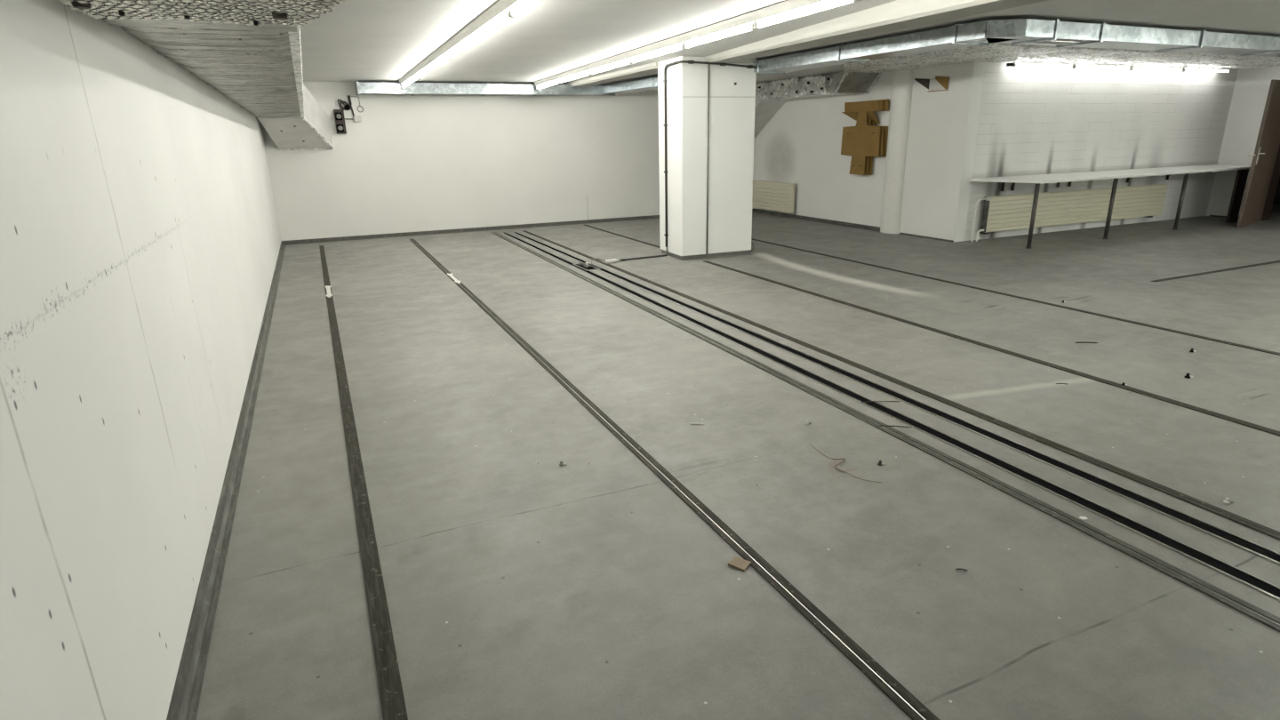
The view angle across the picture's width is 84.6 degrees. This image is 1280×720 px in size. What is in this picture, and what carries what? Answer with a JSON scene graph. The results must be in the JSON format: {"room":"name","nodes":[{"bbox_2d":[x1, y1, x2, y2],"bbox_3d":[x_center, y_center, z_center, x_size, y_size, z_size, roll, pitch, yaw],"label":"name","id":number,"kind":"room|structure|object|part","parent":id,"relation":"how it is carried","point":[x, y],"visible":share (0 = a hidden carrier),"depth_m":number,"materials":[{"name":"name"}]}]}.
{"room":"empty basement storage room","nodes":[
{"label":"empty basement storage room","id":0,"kind":"room"},
{"bbox_2d":[0,0,281,719],"bbox_3d":[-2.499,-0.848,3.866,0.200,2.365,15.650,-9,19,-23],"label":"wall","id":1,"kind":"structure","parent":0,"point":[140,240],"depth_m":1.85,"materials":[{"name":"paint"}]},
{"bbox_2d":[166,240,286,719],"bbox_3d":[-2.363,0.233,4.265,0.052,0.058,15.250,-9,19,-23],"label":"baseboard","id":2,"kind":"structure","parent":1,"relation":"attached to","point":[184,703],"depth_m":2.64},
{"bbox_2d":[261,81,754,240],"bbox_3d":[-1.600,-3.564,12.336,8.800,2.365,0.200,-9,19,-23],"label":"wall","id":3,"kind":"structure","parent":0,"point":[415,163],"depth_m":11.69,"materials":[{"name":"white paint"}]},
{"bbox_2d":[333,98,350,133],"bbox_3d":[-4.526,-3.713,10.725,0.244,0.498,0.098,-9,19,-23],"label":"switch panel","id":4,"kind":"object","parent":3,"relation":"attached to","point":[339,114],"depth_m":10.70,"materials":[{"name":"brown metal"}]},
{"bbox_3d":[-4.496,-3.877,10.685,0.174,0.163,0.081,-9,19,-23],"label":"cable coil","id":5,"kind":"part","parent":4,"relation":"part of","materials":[{"name":"black plastic"}]},
{"bbox_2d":[347,95,354,116],"bbox_3d":[-4.416,-3.885,10.754,0.069,0.298,0.040,-9,19,-23],"label":"conduit","id":6,"kind":"object","parent":3,"relation":"attached to","point":[348,96],"visible":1,"depth_m":10.73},
{"bbox_2d":[344,115,361,121],"bbox_3d":[-4.412,-3.704,10.810,0.235,0.085,0.048,-9,19,-23],"label":"junction box","id":7,"kind":"object","parent":3,"relation":"attached to","point":[357,118],"visible":1,"depth_m":10.81,"materials":[{"name":"white plastic"}]},
{"bbox_2d":[282,208,752,244],"bbox_3d":[-1.617,-2.417,12.538,8.600,0.058,0.052,-9,19,-23],"label":"baseboard","id":8,"kind":"structure","parent":3,"relation":"attached to","point":[522,226],"depth_m":11.95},
{"bbox_2d":[564,62,658,87],"bbox_3d":[-0.422,-4.182,10.412,0.288,0.065,3.796,-8,19,-22],"label":"ceiling light","id":9,"kind":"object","parent":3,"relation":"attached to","point":[652,68],"depth_m":9.97,"materials":[{"name":"paint"}]},
{"bbox_2d":[657,56,756,255],"bbox_3d":[0.831,-2.559,8.937,1.025,2.310,0.705,-9,19,-23],"label":"wall pillar","id":10,"kind":"structure","parent":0,"point":[732,107],"depth_m":8.65,"materials":[{"name":"paint"}]},
{"bbox_2d":[705,64,710,254],"bbox_3d":[0.829,-2.447,8.579,0.022,2.307,0.022,-9,19,-23],"label":"pipe","id":11,"kind":"object","parent":10,"relation":"attached to","point":[708,65],"visible":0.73,"depth_m":8.56,"materials":[{"name":"metal"}]},
{"bbox_2d":[663,60,755,255],"bbox_3d":[0.854,-2.474,8.824,1.017,2.316,0.516,-9,19,-23],"label":"conduit","id":12,"kind":"object","parent":10,"relation":"attached to","point":[666,235],"visible":1,"depth_m":8.63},
{"bbox_2d":[195,204,1279,719],"bbox_3d":[5.488,-0.909,7.648,17.700,0.120,15.650,-9,19,-23],"label":"floor","id":13,"kind":"structure","parent":0,"point":[520,584],"depth_m":3.18,"materials":[{"name":"grey concrete"}]},
{"bbox_2d":[319,245,407,719],"bbox_3d":[-1.871,0.192,4.447,0.062,0.006,14.380,-9,19,-23],"label":"rail","id":14,"kind":"object","parent":13,"relation":"on","point":[390,689],"visible":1,"depth_m":2.64,"materials":[{"name":"metal"}]},
{"bbox_2d":[324,285,332,297],"bbox_3d":[-3.270,-0.722,7.388,0.070,0.004,0.673,-9,19,-23],"label":"tape","id":15,"kind":"object","parent":14,"relation":"on","point":[329,294],"visible":1,"depth_m":7.40,"materials":[{"name":"white plastic"}]},
{"bbox_2d":[559,460,566,465],"bbox_3d":[-0.370,0.494,3.379,0.034,0.022,0.022,-2,18,-2],"label":"debris","id":16,"kind":"object","parent":13,"relation":"on","point":[561,463],"visible":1,"depth_m":3.37,"materials":[{"name":"white plastic"}]},
{"bbox_2d":[572,261,600,270],"bbox_3d":[-0.650,-1.157,8.519,0.185,0.058,0.490,-9,19,-23],"label":"debris","id":17,"kind":"object","parent":13,"relation":"on","point":[587,265],"visible":1,"depth_m":8.49,"materials":[{"name":"metal"}]},
{"bbox_2d":[584,224,660,247],"bbox_3d":[-0.280,-1.952,11.077,0.055,0.006,3.450,-9,19,-23],"label":"rail","id":18,"kind":"object","parent":13,"relation":"on","point":[584,225],"visible":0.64,"depth_m":10.96,"materials":[{"name":"metal"}]},
{"bbox_2d":[591,254,666,265],"bbox_3d":[-0.154,-1.290,8.907,1.138,0.057,0.193,-11,20,-29],"label":"cable","id":19,"kind":"object","parent":13,"relation":"on","point":[614,260],"visible":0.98,"depth_m":8.86,"materials":[{"name":"white plastic"}]},
{"bbox_2d":[409,238,939,719],"bbox_3d":[-0.693,0.005,4.960,0.062,0.006,14.400,-9,19,-23],"label":"rail","id":20,"kind":"object","parent":13,"relation":"on","point":[884,681],"visible":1,"depth_m":2.61,"materials":[{"name":"metal"}]},
{"bbox_2d":[447,273,460,283],"bbox_3d":[-2.100,-0.923,7.946,0.070,0.004,0.663,-9,19,-23],"label":"tape","id":21,"kind":"object","parent":20,"relation":"on","point":[456,280],"visible":1,"depth_m":7.92,"materials":[{"name":"white plastic"}]},
{"bbox_2d":[661,249,749,259],"bbox_3d":[0.851,-1.433,9.295,0.990,0.055,0.665,-9,19,-23],"label":"baseboard","id":22,"kind":"structure","parent":13,"relation":"on","point":[740,252],"depth_m":9.04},
{"bbox_2d":[728,556,751,571],"bbox_3d":[0.365,0.744,2.569,0.067,0.009,0.058,13,22,37],"label":"chip","id":23,"kind":"object","parent":13,"relation":"on","point":[740,564],"visible":1,"depth_m":2.56,"materials":[{"name":"beige wood"}]},
{"bbox_2d":[809,443,880,482],"bbox_3d":[0.945,0.485,3.336,0.107,0.011,0.481,-9,19,-23],"label":"strand","id":24,"kind":"object","parent":13,"relation":"on","point":[810,444],"visible":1,"depth_m":3.31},
{"bbox_2d":[877,460,885,465],"bbox_3d":[1.138,0.484,3.315,0.034,0.022,0.022,-2,18,-2],"label":"debris","id":25,"kind":"object","parent":13,"relation":"on","point":[879,463],"visible":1,"depth_m":3.31,"materials":[{"name":"white plastic"}]},
{"bbox_2d":[492,232,1279,631],"bbox_3d":[0.475,-0.186,5.486,0.066,0.007,14.451,-9,19,-22],"label":"rail","id":26,"kind":"object","parent":13,"relation":"on","point":[1232,601],"visible":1,"depth_m":3.05,"materials":[{"name":"grey metal"}]},
{"bbox_2d":[879,424,911,427],"bbox_3d":[1.343,0.350,3.713,0.176,0.008,0.006,2,18,10],"label":"wood splinter","id":27,"kind":"object","parent":26,"relation":"on","point":[881,425],"visible":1,"depth_m":3.71,"materials":[{"name":"wood"}]},
{"bbox_2d":[502,232,1279,600],"bbox_3d":[0.652,-0.196,5.510,0.075,0.005,14.350,-9,19,-23],"label":"rail","id":28,"kind":"object","parent":13,"relation":"on","point":[1224,568],"visible":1,"depth_m":3.24,"materials":[{"name":"metal"}]},
{"bbox_2d":[861,400,899,402],"bbox_3d":[1.395,0.240,4.061,0.233,0.009,0.007,-1,18,1],"label":"wood splinter","id":29,"kind":"object","parent":28,"relation":"on","point":[869,401],"visible":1,"depth_m":4.06,"materials":[{"name":"wood"}]},
{"bbox_2d":[512,232,1279,565],"bbox_3d":[0.862,-0.217,5.563,0.085,0.005,14.280,-9,19,-23],"label":"rail","id":30,"kind":"object","parent":13,"relation":"on","point":[1257,549],"visible":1,"depth_m":3.49,"materials":[{"name":"metal"}]},
{"bbox_2d":[522,230,1279,540],"bbox_3d":[1.004,-0.260,5.686,0.061,0.006,14.400,-9,19,-23],"label":"rail","id":31,"kind":"object","parent":13,"relation":"on","point":[1243,521],"visible":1,"depth_m":3.70,"materials":[{"name":"metal"}]},
{"bbox_2d":[704,260,1279,436],"bbox_3d":[2.890,0.145,4.294,0.055,0.006,10.200,-9,19,-23],"label":"rail","id":32,"kind":"object","parent":13,"relation":"on","point":[1112,383],"visible":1,"depth_m":4.65,"materials":[{"name":"metal"}]},
{"bbox_2d":[751,238,1279,355],"bbox_3d":[3.949,-0.303,5.636,0.048,0.006,11.900,-9,19,-23],"label":"rail","id":33,"kind":"object","parent":13,"relation":"on","point":[962,284],"visible":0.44,"depth_m":6.14,"materials":[{"name":"metal"}]},
{"bbox_2d":[970,184,1167,241],"bbox_3d":[6.538,-2.235,10.551,4.154,0.606,0.185,-9,19,-23],"label":"radiator","id":34,"kind":"object","parent":13,"relation":"on","point":[1010,212],"visible":1,"depth_m":10.42,"materials":[{"name":"beige metal"}]},
{"bbox_2d":[980,197,990,231],"bbox_3d":[4.817,-2.027,9.817,0.015,0.480,0.080,-9,19,-23],"label":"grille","id":35,"kind":"object","parent":34,"relation":"attached to","point":[986,216],"depth_m":9.81,"materials":[{"name":"grey metal"}]},
{"bbox_2d":[1079,516,1087,519],"bbox_3d":[1.782,0.636,2.830,0.032,0.002,0.026,3,18,13],"label":"paper scrap","id":36,"kind":"object","parent":13,"relation":"on","point":[1080,517],"visible":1,"depth_m":2.83,"materials":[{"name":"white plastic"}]},
{"bbox_2d":[1075,341,1097,343],"bbox_3d":[3.248,-0.128,5.116,0.153,0.012,0.010,1,18,7],"label":"wood splinter","id":37,"kind":"object","parent":13,"relation":"on","point":[1080,341],"visible":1,"depth_m":5.11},
{"bbox_2d":[969,164,1250,248],"bbox_3d":[7.308,-2.358,10.469,5.740,0.860,0.910,-9,19,-23],"label":"workbench","id":38,"kind":"object","parent":13,"relation":"on","point":[1243,170],"visible":0.97,"depth_m":10.11,"materials":[{"name":"white laminate"}]},
{"bbox_3d":[5.077,-1.855,9.086,0.052,0.825,0.052,-9,19,-23],"label":"leg","id":39,"kind":"part","parent":38,"relation":"part of","materials":[{"name":"metal"}]},
{"bbox_2d":[969,164,1250,183],"bbox_3d":[7.301,-2.752,10.343,5.740,0.035,0.910,-9,19,-23],"label":"countertop","id":40,"kind":"structure","parent":38,"relation":"on","point":[1052,178],"depth_m":9.94,"materials":[{"name":"white laminate"}]},
{"bbox_3d":[6.517,-2.093,9.743,0.052,0.825,0.052,-9,19,-23],"label":"leg","id":41,"kind":"part","parent":38,"relation":"part of","materials":[{"name":"metal"}]},
{"bbox_3d":[8.040,-2.351,10.457,0.052,0.825,0.052,-9,19,-23],"label":"leg","id":42,"kind":"part","parent":38,"relation":"part of","materials":[{"name":"metal"}]},
{"bbox_3d":[9.463,-2.600,11.149,0.240,0.825,0.040,-9,19,-23],"label":"panel","id":43,"kind":"part","parent":38,"relation":"part of","materials":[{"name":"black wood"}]},
{"bbox_2d":[1184,373,1193,378],"bbox_3d":[3.415,0.097,4.376,0.045,0.029,0.029,-2,18,-2],"label":"debris","id":44,"kind":"object","parent":13,"relation":"on","point":[1187,376],"visible":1,"depth_m":4.37,"materials":[{"name":"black plastic"}]},
{"bbox_2d":[1150,260,1279,281],"bbox_3d":[7.861,-1.216,8.256,5.920,0.006,0.050,-9,19,-23],"label":"rail","id":45,"kind":"object","parent":13,"relation":"on","point":[1276,261],"visible":1,"depth_m":7.50,"materials":[{"name":"metal"}]},
{"bbox_2d":[1223,497,1233,504],"bbox_3d":[2.442,0.584,2.919,0.034,0.022,0.022,-2,18,-2],"label":"plug","id":46,"kind":"object","parent":13,"relation":"on","point":[1227,500],"visible":1,"depth_m":2.91,"materials":[{"name":"white plastic"}]},
{"bbox_2d":[299,0,1279,84],"bbox_3d":[4.166,-3.091,6.344,14.900,0.150,15.650,-9,19,-23],"label":"ceiling","id":47,"kind":"structure","parent":0,"point":[380,41],"depth_m":6.03,"materials":[{"name":"paint"}]},
{"bbox_2d":[59,0,345,150],"bbox_3d":[-2.932,-2.213,5.883,0.970,0.971,10.649,-9,19,-23],"label":"staircase underside","id":48,"kind":"object","parent":47,"relation":"hanging from","point":[249,52],"visible":1,"depth_m":2.93,"materials":[{"name":"concrete"}]},
{"bbox_3d":[-1.043,-1.169,1.712,0.866,0.500,1.270,-9,19,-23],"label":"netted casing","id":49,"kind":"part","parent":48,"relation":"part of","materials":[{"name":"metal"}]},
{"bbox_3d":[-3.156,-2.420,5.839,0.586,0.542,8.330,-9,19,-23],"label":"foil casing","id":50,"kind":"part","parent":48,"relation":"part of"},
{"bbox_2d":[399,71,416,87],"bbox_3d":[-3.237,-3.916,9.839,0.110,0.118,1.498,-9,19,-22],"label":"fitting","id":51,"kind":"object","parent":47,"relation":"attached to","point":[408,78],"visible":0.88,"depth_m":9.78,"materials":[{"name":"white plastic"}]},
{"bbox_2d":[409,60,430,79],"bbox_3d":[-2.669,-3.529,8.591,0.110,0.118,1.348,-9,19,-22],"label":"fitting","id":52,"kind":"object","parent":47,"relation":"attached to","point":[420,69],"visible":0.88,"depth_m":8.54,"materials":[{"name":"white plastic"}]},
{"bbox_2d":[423,47,447,71],"bbox_3d":[-2.151,-3.177,7.451,0.110,0.118,1.248,-9,19,-22],"label":"fitting","id":53,"kind":"object","parent":47,"relation":"attached to","point":[436,58],"visible":0.86,"depth_m":7.39,"materials":[{"name":"white plastic"}]},
{"bbox_2d":[440,26,474,59],"bbox_3d":[-1.623,-2.817,6.290,0.110,0.118,1.398,-9,19,-22],"label":"fitting","id":54,"kind":"object","parent":47,"relation":"attached to","point":[462,39],"visible":0.89,"depth_m":6.20,"materials":[{"name":"white plastic"}]},
{"bbox_2d":[465,0,514,42],"bbox_3d":[-1.085,-2.451,5.107,0.110,0.118,1.298,-9,19,-22],"label":"fitting","id":55,"kind":"object","parent":47,"relation":"attached to","point":[497,14],"visible":0.83,"depth_m":5.01,"materials":[{"name":"white plastic"}]},
{"bbox_2d":[504,0,538,16],"bbox_3d":[-0.567,-2.099,3.968,0.110,0.118,1.298,-9,19,-22],"label":"fitting","id":56,"kind":"object","parent":47,"relation":"attached to","point":[516,6],"visible":1,"depth_m":4.38,"materials":[{"name":"white plastic"}]},
{"bbox_2d":[534,74,559,89],"bbox_3d":[-1.408,-4.243,10.752,0.110,0.118,1.350,-8,19,-20],"label":"fitting","id":57,"kind":"object","parent":47,"relation":"attached to","point":[552,78],"visible":0.91,"depth_m":10.70,"materials":[{"name":"white plastic"}]},
{"bbox_2d":[555,64,590,83],"bbox_3d":[-0.891,-3.857,9.508,0.110,0.118,1.450,-8,19,-20],"label":"fitting","id":58,"kind":"object","parent":47,"relation":"attached to","point":[581,69],"visible":0.97,"depth_m":9.44,"materials":[{"name":"white plastic"}]},
{"bbox_2d":[586,51,634,74],"bbox_3d":[-0.355,-3.457,8.219,0.110,0.118,1.450,-8,19,-20],"label":"fitting","id":59,"kind":"object","parent":47,"relation":"attached to","point":[622,57],"visible":0.92,"depth_m":8.12,"materials":[{"name":"white plastic"}]},
{"bbox_2d":[626,34,684,63],"bbox_3d":[0.162,-3.071,6.975,0.110,0.118,1.350,-8,19,-20],"label":"fitting","id":60,"kind":"object","parent":47,"relation":"attached to","point":[674,41],"visible":0.9,"depth_m":6.89,"materials":[{"name":"white plastic"}]},
{"bbox_2d":[680,11,755,48],"bbox_3d":[0.642,-2.713,5.819,0.110,0.118,1.250,-8,19,-20],"label":"fitting","id":61,"kind":"object","parent":47,"relation":"attached to","point":[746,19],"visible":0.94,"depth_m":5.73,"materials":[{"name":"white plastic"}]},
{"bbox_2d":[751,0,861,29],"bbox_3d":[1.095,-2.375,4.731,0.110,0.118,1.200,-8,19,-20],"label":"fitting","id":62,"kind":"object","parent":47,"relation":"attached to","point":[787,6],"visible":1,"depth_m":4.83,"materials":[{"name":"white plastic"}]},
{"bbox_2d":[354,18,1279,95],"bbox_3d":[2.861,-3.597,8.583,15.068,0.195,5.922,4,18,15],"label":"ventilation duct","id":63,"kind":"object","parent":47,"relation":"attached to","point":[1056,33],"visible":0.93,"depth_m":6.71,"materials":[{"name":"metal"}]},
{"bbox_2d":[1037,40,1082,44],"bbox_3d":[3.598,-2.736,6.057,0.400,0.010,0.170,-9,19,-23],"label":"ceiling light","id":64,"kind":"object","parent":63,"relation":"attached to","point":[1058,42],"depth_m":6.03,"materials":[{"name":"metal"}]},
{"bbox_2d":[705,0,1048,63],"bbox_3d":[2.446,-1.869,3.340,0.317,0.289,10.945,-6,18,-15],"label":"ceiling beam","id":65,"kind":"structure","parent":47,"relation":"attached to","point":[898,14],"depth_m":5.26,"materials":[{"name":"paint"}]},
{"bbox_2d":[754,42,1279,137],"bbox_3d":[5.538,-4.197,11.512,7.598,0.956,6.796,-9,19,-23],"label":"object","id":66,"kind":"object","parent":47,"relation":"hanging from","point":[857,77],"visible":0.74,"depth_m":9.59,"materials":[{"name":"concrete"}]},
{"bbox_3d":[2.620,-4.667,12.128,0.577,0.322,3.050,-9,19,-23],"label":"foil casing","id":67,"kind":"part","parent":66,"relation":"part of","materials":[{"name":"silver metal"}]},
{"bbox_2d":[1006,62,1075,68],"bbox_3d":[5.366,-3.939,9.407,1.269,0.054,0.060,-9,19,-23],"label":"fitting","id":68,"kind":"object","parent":66,"relation":"attached to","point":[1012,64],"visible":1,"depth_m":9.36,"materials":[{"name":"white plastic"}]},
{"bbox_3d":[6.194,-4.189,9.976,7.573,0.039,3.520,-9,19,-23],"label":"recess casing","id":69,"kind":"part","parent":66,"relation":"part of","materials":[{"name":"metal"}]},
{"bbox_2d":[1073,64,1132,70],"bbox_3d":[6.505,-4.117,9.893,1.228,0.054,0.060,-9,19,-23],"label":"fitting","id":70,"kind":"object","parent":66,"relation":"attached to","point":[1076,66],"visible":1,"depth_m":9.87,"materials":[{"name":"white plastic"}]},
{"bbox_2d":[1130,65,1184,71],"bbox_3d":[7.624,-4.292,10.372,1.228,0.054,0.060,-9,19,-23],"label":"fitting","id":71,"kind":"object","parent":66,"relation":"attached to","point":[1136,68],"visible":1,"depth_m":10.34,"materials":[{"name":"white plastic"}]},
{"bbox_2d":[1182,67,1230,72],"bbox_3d":[8.730,-4.465,10.845,1.198,0.054,0.060,-9,19,-23],"label":"fitting","id":72,"kind":"object","parent":66,"relation":"attached to","point":[1198,69],"visible":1,"depth_m":10.81,"materials":[{"name":"white plastic"}]},
{"bbox_2d":[752,61,985,241],"bbox_3d":[3.404,-3.468,11.717,0.200,2.365,5.070,-9,19,-23],"label":"wall","id":73,"kind":"structure","parent":0,"point":[800,145],"depth_m":10.62,"materials":[{"name":"white paint"}]},
{"bbox_2d":[752,180,795,213],"bbox_3d":[2.550,-3.130,13.439,0.109,0.530,1.350,-9,19,-23],"label":"radiator","id":74,"kind":"object","parent":73,"relation":"attached to","point":[779,196],"visible":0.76,"depth_m":13.33,"materials":[{"name":"beige metal"}]},
{"bbox_2d":[752,208,879,231],"bbox_3d":[3.017,-2.542,12.636,0.052,0.058,3.650,-9,19,-23],"label":"baseboard","id":75,"kind":"structure","parent":73,"relation":"attached to","point":[818,220],"depth_m":12.34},
{"bbox_2d":[840,98,889,175],"bbox_3d":[3.508,-3.472,11.018,0.152,1.107,0.971,-9,19,-23],"label":"cutout","id":76,"kind":"object","parent":73,"relation":"attached to","point":[865,140],"visible":1,"depth_m":10.93},
{"bbox_2d":[880,68,913,233],"bbox_3d":[3.803,-3.095,10.522,0.130,2.365,0.380,-9,19,-23],"label":"pillar","id":77,"kind":"structure","parent":73,"relation":"attached to","point":[902,79],"depth_m":10.43,"materials":[{"name":"white paint"}]},
{"bbox_2d":[899,232,953,242],"bbox_3d":[4.164,-1.792,10.268,0.021,0.023,1.020,-9,19,-23],"label":"baseboard","id":78,"kind":"structure","parent":73,"relation":"attached to","point":[911,235],"depth_m":10.24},
{"bbox_2d":[914,76,949,91],"bbox_3d":[4.046,-3.835,9.779,0.026,0.200,0.614,-9,19,-23],"label":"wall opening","id":79,"kind":"object","parent":73,"relation":"attached to","point":[938,84],"visible":1,"depth_m":9.71,"materials":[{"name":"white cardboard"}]},
{"bbox_2d":[928,78,948,91],"bbox_3d":[4.106,-3.788,9.676,0.010,0.172,0.330,-9,19,-23],"label":"tray","id":80,"kind":"object","parent":79,"relation":"on","point":[935,84],"depth_m":9.67,"materials":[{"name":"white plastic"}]},
{"bbox_2d":[964,61,1238,240],"bbox_3d":[7.187,-3.247,10.786,5.900,2.365,0.200,-9,19,-23],"label":"wall","id":81,"kind":"structure","parent":0,"point":[1033,120],"depth_m":10.43,"materials":[{"name":"white paint"}]},
{"bbox_2d":[1206,65,1279,216],"bbox_3d":[11.929,-2.257,7.381,0.200,2.365,10.180,-9,19,-23],"label":"wall","id":82,"kind":"structure","parent":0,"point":[1252,85],"depth_m":11.49,"materials":[{"name":"white paint"}]},
{"bbox_2d":[1209,215,1239,218],"bbox_3d":[9.898,-2.395,11.798,0.021,0.023,0.620,-9,19,-23],"label":"baseboard","id":83,"kind":"structure","parent":82,"relation":"attached to","point":[1210,215],"depth_m":11.95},
{"bbox_2d":[1272,176,1279,205],"bbox_3d":[11.779,-3.502,11.133,2.800,2.465,4.500,-9,19,-23],"label":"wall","id":84,"kind":"structure","parent":0,"point":[1276,200],"depth_m":13.51,"materials":[{"name":"paint"}]},
{"bbox_2d":[1236,79,1279,227],"bbox_3d":[9.457,-3.097,10.611,1.364,2.082,0.142,-14,22,-35],"label":"door","id":85,"kind":"structure","parent":84,"relation":"in","point":[1268,143],"depth_m":10.54,"materials":[{"name":"brown wood"}]},
{"bbox_2d":[1261,144,1279,220],"bbox_3d":[10.340,-3.138,10.647,0.300,2.120,1.250,-9,19,-23],"label":"door frame","id":86,"kind":"structure","parent":84,"relation":"attached to","point":[1276,174],"depth_m":11.30,"materials":[{"name":"red wood"}]}
]}

